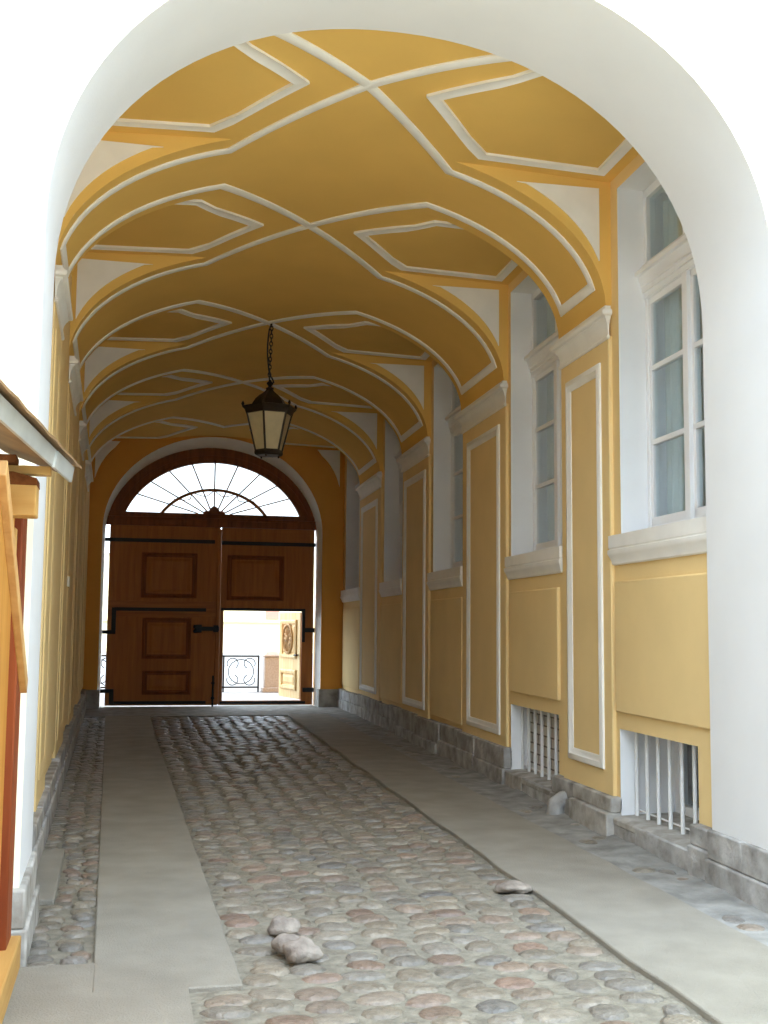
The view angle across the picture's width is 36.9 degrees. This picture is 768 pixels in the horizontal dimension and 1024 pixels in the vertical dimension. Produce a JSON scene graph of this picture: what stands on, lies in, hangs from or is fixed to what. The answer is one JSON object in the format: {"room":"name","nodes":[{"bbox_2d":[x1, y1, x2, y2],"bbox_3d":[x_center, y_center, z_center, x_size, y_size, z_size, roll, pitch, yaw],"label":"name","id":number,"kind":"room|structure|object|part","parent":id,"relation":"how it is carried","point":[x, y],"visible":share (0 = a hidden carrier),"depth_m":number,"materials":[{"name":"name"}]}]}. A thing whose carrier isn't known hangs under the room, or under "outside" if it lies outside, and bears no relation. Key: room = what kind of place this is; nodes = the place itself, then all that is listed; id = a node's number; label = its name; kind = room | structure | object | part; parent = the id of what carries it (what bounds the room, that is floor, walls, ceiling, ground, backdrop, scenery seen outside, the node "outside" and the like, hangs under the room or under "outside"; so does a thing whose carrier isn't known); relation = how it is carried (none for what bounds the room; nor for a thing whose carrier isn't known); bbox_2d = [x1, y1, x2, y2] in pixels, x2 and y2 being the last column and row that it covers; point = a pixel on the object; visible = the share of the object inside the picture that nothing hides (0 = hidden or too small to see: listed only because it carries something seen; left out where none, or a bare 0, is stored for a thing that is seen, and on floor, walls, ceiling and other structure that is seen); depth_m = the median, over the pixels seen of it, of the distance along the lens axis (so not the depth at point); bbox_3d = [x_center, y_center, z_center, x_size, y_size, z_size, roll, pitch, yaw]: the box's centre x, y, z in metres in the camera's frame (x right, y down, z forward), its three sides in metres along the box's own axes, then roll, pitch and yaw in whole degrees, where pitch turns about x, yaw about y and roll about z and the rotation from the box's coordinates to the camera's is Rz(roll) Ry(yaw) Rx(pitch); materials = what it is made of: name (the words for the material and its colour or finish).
{"room":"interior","nodes":[
{"label":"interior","id":0,"kind":"room"},
{"bbox_2d":[34,238,92,811],"bbox_3d":[-4.081,0.372,14.546,0.583,5.310,16.610,2,-6,-13],"label":"wall","id":1,"kind":"structure","parent":0,"point":[63,608],"depth_m":10.93,"materials":[{"name":"yellow paint"}]},
{"bbox_3d":[-2.252,-0.380,7.487,0.038,4.580,1.550,2,-6,-13],"label":"wall panel","id":2,"kind":"part","parent":1,"relation":"part of","materials":[{"name":"yellow paint"}]},
{"bbox_3d":[-2.565,0.319,8.859,0.014,3.320,0.821,2,-6,-13],"label":"panel frame","id":3,"kind":"part","parent":1,"relation":"part of","materials":[{"name":"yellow paint"}]},
{"bbox_3d":[-2.934,-0.096,10.354,0.039,4.580,1.510,2,-6,-13],"label":"wall panel","id":4,"kind":"part","parent":1,"relation":"part of","materials":[{"name":"yellow paint"}]},
{"bbox_2d":[32,689,86,867],"bbox_3d":[-3.935,2.861,14.356,0.127,0.422,16.453,2,-6,-13],"label":"baseboard","id":5,"kind":"structure","parent":1,"relation":"attached to","point":[56,773],"depth_m":10.25,"materials":[{"name":"grey stone"}]},
{"bbox_3d":[-3.309,0.629,11.992,0.015,3.320,1.345,2,-6,-13],"label":"panel frame","id":6,"kind":"part","parent":1,"relation":"part of","materials":[{"name":"yellow paint"}]},
{"bbox_2d":[67,576,69,586],"bbox_3d":[-3.438,0.758,12.539,0.031,0.110,0.200,2,-6,-12],"label":"switch box","id":7,"kind":"object","parent":1,"relation":"attached to","point":[68,577],"visible":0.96,"depth_m":12.45,"materials":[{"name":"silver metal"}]},
{"bbox_3d":[-3.770,0.251,13.869,0.041,4.580,1.570,2,-6,-13],"label":"wall panel","id":8,"kind":"part","parent":1,"relation":"part of","materials":[{"name":"yellow paint"}]},
{"bbox_3d":[-4.160,0.983,15.577,0.015,3.320,1.432,2,-6,-13],"label":"panel frame","id":9,"kind":"part","parent":1,"relation":"part of","materials":[{"name":"yellow paint"}]},
{"bbox_3d":[-4.613,0.602,17.414,0.042,4.580,1.550,2,-6,-13],"label":"wall panel","id":10,"kind":"part","parent":1,"relation":"part of","materials":[{"name":"yellow paint"}]},
{"bbox_3d":[-5.046,1.352,19.307,0.016,3.320,1.625,2,-6,-13],"label":"panel frame","id":11,"kind":"part","parent":1,"relation":"part of","materials":[{"name":"yellow paint"}]},
{"bbox_3d":[-5.568,0.999,21.433,0.044,4.580,1.950,2,-6,-13],"label":"wall panel","id":12,"kind":"part","parent":1,"relation":"part of","materials":[{"name":"yellow paint"}]},
{"bbox_2d":[82,152,535,708],"bbox_3d":[-3.116,-2.030,23.727,32.000,12.050,0.640,2,-6,-12],"label":"wall","id":13,"kind":"structure","parent":0,"point":[318,472],"depth_m":23.44,"materials":[{"name":"paint"}]},
{"bbox_3d":[-5.490,-1.038,22.858,0.474,0.759,0.016,2,-6,-12],"label":"spandrel panel","id":14,"kind":"part","parent":13,"relation":"part of","materials":[{"name":"white paint"}]},
{"bbox_2d":[100,525,221,706],"bbox_3d":[-4.460,2.084,23.111,2.315,3.618,0.143,2,-6,-12],"label":"gate leaf","id":15,"kind":"object","parent":13,"relation":"attached to","point":[163,630],"visible":1,"depth_m":23.11,"materials":[{"name":"brown wood"}]},
{"bbox_3d":[-4.448,1.948,23.123,2.127,0.310,0.014,2,-6,-12],"label":"lock rail","id":16,"kind":"part","parent":15,"relation":"part of","materials":[{"name":"brown wood"}]},
{"bbox_3d":[-4.358,2.535,23.074,0.963,0.806,0.052,2,-6,-12],"label":"panel moulding","id":17,"kind":"part","parent":15,"relation":"part of","materials":[{"name":"brown wood"}]},
{"bbox_3d":[-4.347,3.408,22.991,0.768,0.312,0.023,2,-6,-12],"label":"panel","id":18,"kind":"part","parent":15,"relation":"part of","materials":[{"name":"brown wood"}]},
{"bbox_3d":[-4.346,3.408,22.990,0.954,0.472,0.052,2,-6,-12],"label":"panel moulding","id":19,"kind":"part","parent":15,"relation":"part of","materials":[{"name":"brown wood"}]},
{"bbox_3d":[-4.358,2.535,23.075,0.778,0.646,0.023,2,-6,-12],"label":"panel","id":20,"kind":"part","parent":15,"relation":"part of","materials":[{"name":"brown wood"}]},
{"bbox_3d":[-4.329,1.279,23.206,0.917,0.744,0.023,2,-6,-12],"label":"panel","id":21,"kind":"part","parent":15,"relation":"part of","materials":[{"name":"brown wood"}]},
{"bbox_3d":[-4.329,1.279,23.205,1.102,0.904,0.052,2,-6,-12],"label":"panel moulding","id":22,"kind":"part","parent":15,"relation":"part of","materials":[{"name":"brown wood"}]},
{"bbox_2d":[106,448,315,529],"bbox_3d":[-3.479,-0.502,23.598,4.306,1.637,0.160,2,-6,-12],"label":"fanlight","id":23,"kind":"object","parent":13,"relation":"attached to","point":[118,514],"visible":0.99,"depth_m":23.55,"materials":[{"name":"brown wood"}]},
{"bbox_3d":[-3.463,-0.563,23.575,3.857,1.205,0.027,2,-6,-12],"label":"arched moulding","id":24,"kind":"part","parent":23,"relation":"part of","materials":[{"name":"brown wood"}]},
{"bbox_2d":[218,528,315,704],"bbox_3d":[-2.380,2.136,23.586,1.948,3.585,0.112,2,-6,-12],"label":"gate leaf","id":25,"kind":"object","parent":13,"relation":"attached to","point":[262,569],"visible":1,"depth_m":23.63,"materials":[{"name":"brown wood"}]},
{"bbox_3d":[-2.628,1.356,23.577,1.168,0.918,0.052,2,-6,-12],"label":"panel moulding","id":26,"kind":"part","parent":25,"relation":"part of","materials":[{"name":"brown wood"}]},
{"bbox_3d":[-2.629,1.356,23.578,0.982,0.758,0.023,2,-6,-12],"label":"panel","id":27,"kind":"part","parent":25,"relation":"part of","materials":[{"name":"brown wood"}]},
{"bbox_2d":[278,612,301,698],"bbox_3d":[-2.020,3.021,24.330,0.140,1.780,1.350,3,-6,-23],"label":"door","id":28,"kind":"structure","parent":25,"relation":"attached to","point":[290,623],"depth_m":24.21,"materials":[{"name":"brown wood"}]},
{"bbox_3d":[-2.032,3.530,24.292,0.048,0.420,0.980,3,-6,-23],"label":"panel frame","id":29,"kind":"part","parent":28,"relation":"part of","materials":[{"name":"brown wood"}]},
{"bbox_3d":[-2.024,2.689,24.377,0.048,0.810,0.980,3,-6,-23],"label":"panel frame","id":30,"kind":"part","parent":28,"relation":"part of","materials":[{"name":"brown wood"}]},
{"bbox_3d":[-1.147,-0.903,23.815,0.474,0.759,0.016,2,-6,-12],"label":"spandrel panel","id":31,"kind":"part","parent":13,"relation":"part of","materials":[{"name":"white paint"}]},
{"bbox_2d":[55,29,638,484],"bbox_3d":[-1.556,-1.727,15.342,5.205,1.231,16.650,2,-6,-12],"label":"ceiling","id":32,"kind":"structure","parent":0,"point":[310,177],"depth_m":10.48,"materials":[{"name":"paint"}]},
{"bbox_3d":[-4.350,-1.503,18.619,0.792,0.614,0.016,2,-6,-12],"label":"spandrel panel","id":33,"kind":"part","parent":32,"relation":"part of","materials":[{"name":"white paint"}]},
{"bbox_3d":[-2.029,-2.488,8.657,0.712,0.614,0.016,2,-6,-12],"label":"spandrel panel","id":34,"kind":"part","parent":32,"relation":"part of","materials":[{"name":"white paint"}]},
{"bbox_3d":[-3.525,-1.853,15.080,0.764,0.614,0.016,2,-6,-12],"label":"spandrel panel","id":35,"kind":"part","parent":32,"relation":"part of","materials":[{"name":"white paint"}]},
{"bbox_3d":[-2.691,-2.207,11.500,0.735,0.614,0.016,2,-6,-12],"label":"spandrel panel","id":36,"kind":"part","parent":32,"relation":"part of","materials":[{"name":"white paint"}]},
{"bbox_3d":[-4.536,-1.601,21.957,1.945,0.156,1.970,2,-6,-12],"label":"coffer moulding","id":37,"kind":"part","parent":32,"relation":"part of","materials":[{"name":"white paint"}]},
{"bbox_3d":[-3.607,-2.005,17.886,1.870,0.156,1.540,2,-6,-12],"label":"coffer moulding","id":38,"kind":"part","parent":32,"relation":"part of","materials":[{"name":"white paint"}]},
{"bbox_3d":[-2.800,-2.356,14.334,1.803,0.156,1.558,2,-6,-12],"label":"coffer moulding","id":39,"kind":"part","parent":32,"relation":"part of","materials":[{"name":"white paint"}]},
{"bbox_3d":[-1.995,-2.706,10.796,1.737,0.156,1.460,2,-6,-12],"label":"coffer moulding","id":40,"kind":"part","parent":32,"relation":"part of","materials":[{"name":"white paint"}]},
{"bbox_3d":[-1.343,-2.990,7.923,1.681,0.156,1.520,2,-6,-12],"label":"coffer moulding","id":41,"kind":"part","parent":32,"relation":"part of","materials":[{"name":"white paint"}]},
{"bbox_3d":[-2.664,-1.342,20.195,4.897,1.042,4.339,2,-6,-12],"label":"rib moulding","id":42,"kind":"part","parent":32,"relation":"part of","materials":[{"name":"white paint"}]},
{"bbox_3d":[-1.851,-1.722,16.366,4.711,1.042,3.795,2,-6,-12],"label":"rib moulding","id":43,"kind":"part","parent":32,"relation":"part of","materials":[{"name":"white paint"}]},
{"bbox_2d":[241,324,296,458],"bbox_3d":[-1.444,-1.550,14.557,0.722,1.752,0.682,2,-6,-12],"label":"hanging lantern","id":44,"kind":"object","parent":32,"relation":"hanging from","point":[269,417],"visible":1,"depth_m":14.35,"materials":[{"name":"metal"}]},
{"bbox_3d":[-1.571,-1.017,14.350,0.284,0.481,0.111,-4,-7,39],"label":"pane","id":45,"kind":"part","parent":44,"relation":"part of","materials":[{"name":"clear glass"}]},
{"bbox_3d":[-1.448,-1.001,14.501,0.600,0.487,0.563,2,-6,-12],"label":"frame","id":46,"kind":"part","parent":44,"relation":"part of","materials":[{"name":"metal"}]},
{"bbox_3d":[-1.439,-2.036,14.606,0.050,0.775,0.050,-3,-7,33],"label":"chain","id":47,"kind":"part","parent":44,"relation":"part of","materials":[{"name":"metal"}]},
{"bbox_3d":[-1.380,-1.019,14.325,0.284,0.481,0.111,3,-6,-21],"label":"pane","id":48,"kind":"part","parent":44,"relation":"part of","materials":[{"name":"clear glass"}]},
{"bbox_3d":[-1.260,-1.003,14.472,0.111,0.481,0.284,0,-6,9],"label":"pane","id":49,"kind":"part","parent":44,"relation":"part of","materials":[{"name":"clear glass"}]},
{"bbox_3d":[-1.095,-2.074,12.811,4.538,1.042,3.778,2,-6,-12],"label":"rib moulding","id":50,"kind":"part","parent":32,"relation":"part of","materials":[{"name":"white paint"}]},
{"bbox_3d":[-1.657,-1.512,22.591,1.966,0.156,1.970,2,-6,-12],"label":"coffer moulding","id":51,"kind":"part","parent":32,"relation":"part of","materials":[{"name":"white paint"}]},
{"bbox_3d":[-0.852,-1.919,18.493,1.887,0.156,1.540,2,-6,-12],"label":"coffer moulding","id":52,"kind":"part","parent":32,"relation":"part of","materials":[{"name":"white paint"}]},
{"bbox_3d":[-0.414,-2.393,9.594,4.368,1.042,3.093,2,-6,-12],"label":"rib moulding","id":53,"kind":"part","parent":32,"relation":"part of","materials":[{"name":"white paint"}]},
{"bbox_3d":[-0.506,-1.384,19.466,0.792,0.614,0.016,2,-6,-12],"label":"spandrel panel","id":54,"kind":"part","parent":32,"relation":"part of","materials":[{"name":"white paint"}]},
{"bbox_3d":[-0.144,-2.274,14.919,1.819,0.156,1.558,2,-6,-12],"label":"coffer moulding","id":55,"kind":"part","parent":32,"relation":"part of","materials":[{"name":"white paint"}]},
{"bbox_3d":[-0.026,-3.026,7.787,1.816,0.138,0.959,2,-6,-12],"label":"rib moulding","id":56,"kind":"part","parent":32,"relation":"part of","materials":[{"name":"white paint"}]},
{"bbox_3d":[0.180,-1.738,15.897,0.764,0.614,0.016,2,-6,-12],"label":"spandrel panel","id":57,"kind":"part","parent":32,"relation":"part of","materials":[{"name":"white paint"}]},
{"bbox_3d":[0.559,-2.627,11.358,1.752,0.156,1.460,2,-6,-12],"label":"coffer moulding","id":58,"kind":"part","parent":32,"relation":"part of","materials":[{"name":"white paint"}]},
{"bbox_3d":[0.875,-2.096,12.286,0.735,0.614,0.016,2,-6,-12],"label":"spandrel panel","id":59,"kind":"part","parent":32,"relation":"part of","materials":[{"name":"white paint"}]},
{"bbox_3d":[1.132,-2.914,8.468,1.697,0.156,1.520,2,-6,-12],"label":"coffer moulding","id":60,"kind":"part","parent":32,"relation":"part of","materials":[{"name":"white paint"}]},
{"bbox_3d":[1.426,-2.381,9.419,0.712,0.614,0.016,2,-6,-12],"label":"spandrel panel","id":61,"kind":"part","parent":32,"relation":"part of","materials":[{"name":"white paint"}]},
{"bbox_2d":[0,0,767,887],"bbox_3d":[0.605,-3.678,7.072,32.000,12.050,0.930,2,-6,-12],"label":"wall","id":62,"kind":"structure","parent":0,"point":[684,82],"depth_m":6.85,"materials":[{"name":"white paint"}]},
{"bbox_2d":[11,829,767,966],"bbox_3d":[0.557,2.118,6.472,32.000,0.395,1.020,2,-6,-12],"label":"baseboard","id":63,"kind":"structure","parent":62,"relation":"attached to","point":[737,867],"depth_m":6.70,"materials":[{"name":"grey stone"}]},
{"bbox_2d":[2,705,767,1023],"bbox_3d":[-2.488,2.905,12.024,8.492,0.292,23.000,2,-6,-12],"label":"floor","id":64,"kind":"structure","parent":0,"point":[178,835],"depth_m":6.88,"materials":[{"name":"stone"}]},
{"bbox_2d":[0,379,81,1023],"bbox_3d":[-1.981,0.513,4.038,1.424,2.956,2.919,1,-6,-8],"label":"wooden shed","id":65,"kind":"object","parent":64,"relation":"on","point":[22,435],"visible":1,"depth_m":5.00,"materials":[{"name":"orange wood"}]},
{"bbox_3d":[-1.499,0.852,4.192,0.028,2.080,2.360,2,-6,-12],"label":"plywood panel","id":66,"kind":"part","parent":65,"relation":"part of","materials":[{"name":"orange wood"}]},
{"bbox_3d":[-1.734,0.954,5.365,0.050,2.150,0.240,2,-6,-12],"label":"corner post","id":67,"kind":"part","parent":65,"relation":"part of","materials":[{"name":"brown wood"}]},
{"bbox_2d":[271,933,299,954],"bbox_3d":[-0.472,2.137,5.717,0.181,0.088,0.164,2,-6,-12],"label":"cobblestones","id":68,"kind":"object","parent":64,"relation":"on","point":[277,943],"visible":0.43,"depth_m":5.66,"materials":[{"name":"stone"}]},
{"bbox_2d":[267,915,299,934],"bbox_3d":[-0.530,2.173,6.060,0.178,0.084,0.146,2,-6,-12],"label":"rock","id":69,"kind":"object","parent":68,"relation":"on","point":[279,924],"visible":0.96,"depth_m":6.01,"materials":[{"name":"stone"}]},
{"bbox_2d":[282,935,323,963],"bbox_3d":[-0.402,2.111,5.569,0.176,0.112,0.168,6,-8,-43],"label":"cobblestones","id":70,"kind":"object","parent":64,"relation":"on","point":[301,950],"visible":1,"depth_m":5.52,"materials":[{"name":"stone"}]},
{"bbox_2d":[495,880,531,893],"bbox_3d":[0.799,2.311,7.105,0.224,0.063,0.179,3,-6,-23],"label":"cobblestones","id":71,"kind":"object","parent":64,"relation":"on","point":[511,886],"visible":1,"depth_m":7.05,"materials":[{"name":"stone"}]},
{"bbox_2d":[546,791,568,814],"bbox_3d":[1.521,2.529,9.992,0.240,0.217,0.160,2,-6,-12],"label":"spout","id":72,"kind":"object","parent":64,"relation":"on","point":[556,803],"visible":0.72,"depth_m":9.93,"materials":[{"name":"grey stone"}]},
{"bbox_2d":[342,154,711,827],"bbox_3d":[0.895,0.525,15.633,0.707,5.310,16.610,2,-6,-10],"label":"wall","id":73,"kind":"structure","parent":0,"point":[616,652],"depth_m":10.47,"materials":[{"name":"yellow paint"}]},
{"bbox_2d":[340,481,359,602],"bbox_3d":[-0.463,0.220,22.655,0.435,3.075,2.250,2,-6,-10],"label":"window","id":74,"kind":"structure","parent":73,"relation":"in","point":[353,594],"depth_m":22.77,"materials":[{"name":"white paint"}]},
{"bbox_3d":[-0.320,0.111,22.730,0.126,2.840,1.725,2,-6,-10],"label":"frame","id":75,"kind":"part","parent":74,"relation":"part of","materials":[{"name":"white paint"}]},
{"bbox_3d":[-0.634,2.632,22.322,0.046,1.535,2.052,2,-6,-10],"label":"wall panel","id":76,"kind":"part","parent":73,"relation":"part of","materials":[{"name":"yellow paint"}]},
{"bbox_3d":[-0.282,1.500,20.357,0.032,3.320,1.627,2,-6,-10],"label":"panel frame","id":77,"kind":"part","parent":73,"relation":"part of","materials":[{"name":"white paint"}]},
{"bbox_2d":[379,446,402,596],"bbox_3d":[0.295,-0.186,18.572,0.418,3.075,1.809,2,-6,-10],"label":"window","id":78,"kind":"structure","parent":73,"relation":"in","point":[394,587],"depth_m":19.20,"materials":[{"name":"white paint"}]},
{"bbox_3d":[0.362,-0.954,18.674,0.112,0.295,1.558,2,-6,-10],"label":"transom cornice","id":79,"kind":"part","parent":78,"relation":"part of","materials":[{"name":"white paint"}]},
{"bbox_3d":[0.435,-0.297,18.626,0.121,2.840,1.564,2,-6,-10],"label":"frame","id":80,"kind":"part","parent":78,"relation":"part of","materials":[{"name":"white paint"}]},
{"bbox_3d":[0.364,0.164,18.963,0.055,1.860,0.697,2,-6,-10],"label":"sash","id":81,"kind":"part","parent":78,"relation":"part of","materials":[{"name":"white paint"}]},
{"bbox_3d":[0.117,2.234,18.314,0.044,1.535,1.702,2,-6,-10],"label":"wall panel","id":82,"kind":"part","parent":73,"relation":"part of","materials":[{"name":"yellow paint"}]},
{"bbox_3d":[0.425,1.125,16.587,0.030,3.320,1.433,2,-6,-10],"label":"panel frame","id":83,"kind":"part","parent":73,"relation":"part of","materials":[{"name":"white paint"}]},
{"bbox_2d":[427,381,462,590],"bbox_3d":[0.960,-0.542,14.988,0.403,3.075,1.829,2,-6,-10],"label":"window","id":84,"kind":"structure","parent":73,"relation":"in","point":[452,577],"depth_m":15.63,"materials":[{"name":"white paint"}]},
{"bbox_3d":[1.028,-1.311,15.075,0.108,0.295,1.608,2,-6,-10],"label":"transom cornice","id":85,"kind":"part","parent":84,"relation":"part of","materials":[{"name":"white paint"}]},
{"bbox_3d":[1.098,-0.655,15.026,0.116,2.840,1.614,2,-6,-10],"label":"frame","id":86,"kind":"part","parent":84,"relation":"part of","materials":[{"name":"white paint"}]},
{"bbox_3d":[1.025,-0.193,15.375,0.053,1.860,0.722,2,-6,-10],"label":"sash","id":87,"kind":"part","parent":84,"relation":"part of","materials":[{"name":"white paint"}]},
{"bbox_3d":[0.795,1.874,14.687,0.043,1.535,1.692,2,-6,-10],"label":"wall panel","id":88,"kind":"part","parent":73,"relation":"part of","materials":[{"name":"yellow paint"}]},
{"bbox_2d":[462,474,462,560],"bbox_3d":[1.229,-0.616,15.051,0.051,2.710,1.491,2,-6,-10],"label":"curtain","id":89,"kind":"object","parent":73,"relation":"hanging from","point":[462,474],"visible":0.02,"depth_m":15.69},
{"bbox_3d":[1.105,0.766,12.964,0.029,3.320,1.346,2,-6,-10],"label":"panel frame","id":90,"kind":"part","parent":73,"relation":"part of","materials":[{"name":"white paint"}]},
{"bbox_2d":[337,688,711,879],"bbox_3d":[0.860,2.992,15.405,0.689,0.455,16.463,2,-6,-10],"label":"baseboard","id":91,"kind":"structure","parent":73,"relation":"attached to","point":[598,811],"depth_m":10.66,"materials":[{"name":"grey stone"}]},
{"bbox_3d":[1.682,2.607,11.164,0.676,0.084,1.490,2,-6,-12],"label":"window sill stone","id":92,"kind":"part","parent":91,"relation":"part of","materials":[{"name":"grey stone"}]},
{"bbox_3d":[2.200,2.327,8.352,0.652,0.084,1.350,2,-6,-12],"label":"window sill stone","id":93,"kind":"part","parent":91,"relation":"part of","materials":[{"name":"grey stone"}]},
{"bbox_2d":[504,288,562,579],"bbox_3d":[1.622,-0.896,11.419,0.388,3.075,1.739,2,-6,-10],"label":"window","id":94,"kind":"structure","parent":73,"relation":"in","point":[546,558],"depth_m":11.74,"materials":[{"name":"white paint"}]},
{"bbox_3d":[1.688,-1.666,11.505,0.104,0.295,1.617,2,-6,-10],"label":"transom cornice","id":95,"kind":"part","parent":94,"relation":"part of","materials":[{"name":"white paint"}]},
{"bbox_3d":[1.681,-0.547,11.807,0.051,1.860,0.727,2,-6,-10],"label":"sash","id":96,"kind":"part","parent":94,"relation":"part of","materials":[{"name":"white paint"}]},
{"bbox_3d":[1.756,-1.009,11.456,0.112,2.840,1.624,2,-6,-10],"label":"frame","id":97,"kind":"part","parent":94,"relation":"part of","materials":[{"name":"white paint"}]},
{"bbox_3d":[1.827,-0.625,11.019,0.051,1.860,0.727,2,-6,-10],"label":"sash","id":98,"kind":"part","parent":94,"relation":"part of","materials":[{"name":"white paint"}]},
{"bbox_3d":[1.456,1.271,11.199,0.041,1.025,1.512,2,-6,-10],"label":"wall panel","id":99,"kind":"part","parent":73,"relation":"part of","materials":[{"name":"yellow paint"}]},
{"bbox_2d":[521,706,557,779],"bbox_3d":[1.568,2.254,11.174,0.045,0.670,1.482,2,-6,-10],"label":"bars","id":100,"kind":"object","parent":73,"relation":"in","point":[528,765],"visible":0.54,"depth_m":11.27,"materials":[{"name":"white paint"}]},
{"bbox_2d":[530,708,558,777],"bbox_3d":[1.678,2.261,11.197,0.103,0.680,1.505,2,-6,-10],"label":"window","id":101,"kind":"structure","parent":73,"relation":"in","point":[531,710],"depth_m":11.40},
{"bbox_2d":[547,302,554,540],"bbox_3d":[1.882,-0.971,11.480,0.049,2.710,1.501,2,-6,-10],"label":"curtain","id":102,"kind":"object","parent":73,"relation":"hanging from","point":[550,316],"visible":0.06,"depth_m":12.10,"materials":[{"name":"white fabric"}]},
{"bbox_3d":[1.699,0.451,9.799,0.028,3.320,0.822,2,-6,-10],"label":"panel frame","id":103,"kind":"part","parent":73,"relation":"part of","materials":[{"name":"white paint"}]},
{"bbox_2d":[607,179,706,565],"bbox_3d":[2.152,-1.180,8.562,0.376,3.075,1.764,2,-6,-10],"label":"window","id":104,"kind":"structure","parent":73,"relation":"in","point":[683,533],"depth_m":8.62,"materials":[{"name":"white paint"}]},
{"bbox_3d":[2.222,-1.953,8.616,0.101,0.295,1.537,2,-6,-10],"label":"transom cornice","id":105,"kind":"part","parent":104,"relation":"part of","materials":[{"name":"white paint"}]},
{"bbox_3d":[2.217,-0.836,8.898,0.050,1.860,0.687,2,-6,-10],"label":"sash","id":106,"kind":"part","parent":104,"relation":"part of","materials":[{"name":"white paint"}]},
{"bbox_3d":[2.288,-1.296,8.566,0.108,2.840,1.544,2,-6,-10],"label":"frame","id":107,"kind":"part","parent":104,"relation":"part of","materials":[{"name":"white paint"}]},
{"bbox_3d":[2.355,-0.911,8.149,0.049,1.860,0.687,2,-6,-10],"label":"sash","id":108,"kind":"part","parent":104,"relation":"part of","materials":[{"name":"white paint"}]},
{"bbox_3d":[2.000,0.983,8.292,0.040,1.025,1.692,2,-6,-10],"label":"wall panel","id":109,"kind":"part","parent":73,"relation":"part of","materials":[{"name":"yellow paint"}]},
{"bbox_2d":[634,732,697,833],"bbox_3d":[2.090,1.975,8.363,0.043,0.670,1.341,2,-6,-10],"label":"bars","id":110,"kind":"object","parent":73,"relation":"in","point":[636,739],"visible":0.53,"depth_m":8.39,"materials":[{"name":"white paint"}]},
{"bbox_2d":[663,197,705,513],"bbox_3d":[2.410,-1.258,8.589,0.048,2.710,1.421,2,-6,-10],"label":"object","id":111,"kind":"object","parent":73,"relation":"hanging from","point":[672,226],"visible":0.14,"depth_m":9.12,"materials":[{"name":"white fabric"}]},
{"bbox_2d":[674,741,698,819],"bbox_3d":[2.457,1.980,8.444,0.080,0.660,1.364,2,-6,-10],"label":"window","id":112,"kind":"structure","parent":73,"relation":"in","point":[688,808],"depth_m":9.04,"materials":[{"name":"white paint"}]},
{"bbox_2d":[687,744,698,807],"bbox_3d":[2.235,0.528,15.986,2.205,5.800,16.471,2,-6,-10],"label":"window pane","id":113,"kind":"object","parent":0,"point":[689,747],"depth_m":13.27,"materials":[{"name":"glass"}]},
{"label":"outside","id":114,"kind":"structure","parent":0,"visible":0},
{"bbox_2d":[100,652,312,705],"bbox_3d":[-8.050,7.614,58.709,90.000,0.300,70.980,2,-6,-12],"label":"pavement","id":115,"kind":"structure","parent":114,"point":[229,694],"depth_m":34.56,"materials":[{"name":"white concrete"}]},
{"bbox_2d":[100,655,259,691],"bbox_3d":[-6.633,3.902,27.784,7.240,0.900,0.050,2,-6,-12],"label":"railing","id":116,"kind":"object","parent":115,"relation":"on","point":[224,656],"visible":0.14,"depth_m":28.44,"materials":[{"name":"black metal"}]},
{"bbox_3d":[-6.636,4.231,27.751,7.240,0.040,0.050,2,-6,-12],"label":"rail","id":117,"kind":"part","parent":116,"relation":"part of","materials":[{"name":"black metal"}]},
{"bbox_3d":[-6.629,3.474,27.828,7.240,0.040,0.050,2,-6,-12],"label":"rail","id":118,"kind":"part","parent":116,"relation":"part of","materials":[{"name":"black metal"}]},
{"bbox_2d":[101,526,314,652],"bbox_3d":[-11.571,5.062,75.047,70.600,8.000,8.600,2,-6,-12],"label":"building","id":119,"kind":"structure","parent":115,"relation":"on","point":[243,631],"depth_m":71.47,"materials":[{"name":"white paint"}]},
{"bbox_2d":[260,651,278,691],"bbox_3d":[-2.805,3.971,28.628,0.480,1.000,0.480,2,-6,-12],"label":"granite pedestal","id":120,"kind":"object","parent":115,"relation":"on","point":[270,658],"visible":0.8,"depth_m":28.44,"materials":[{"name":"beige stone"}]}
]}

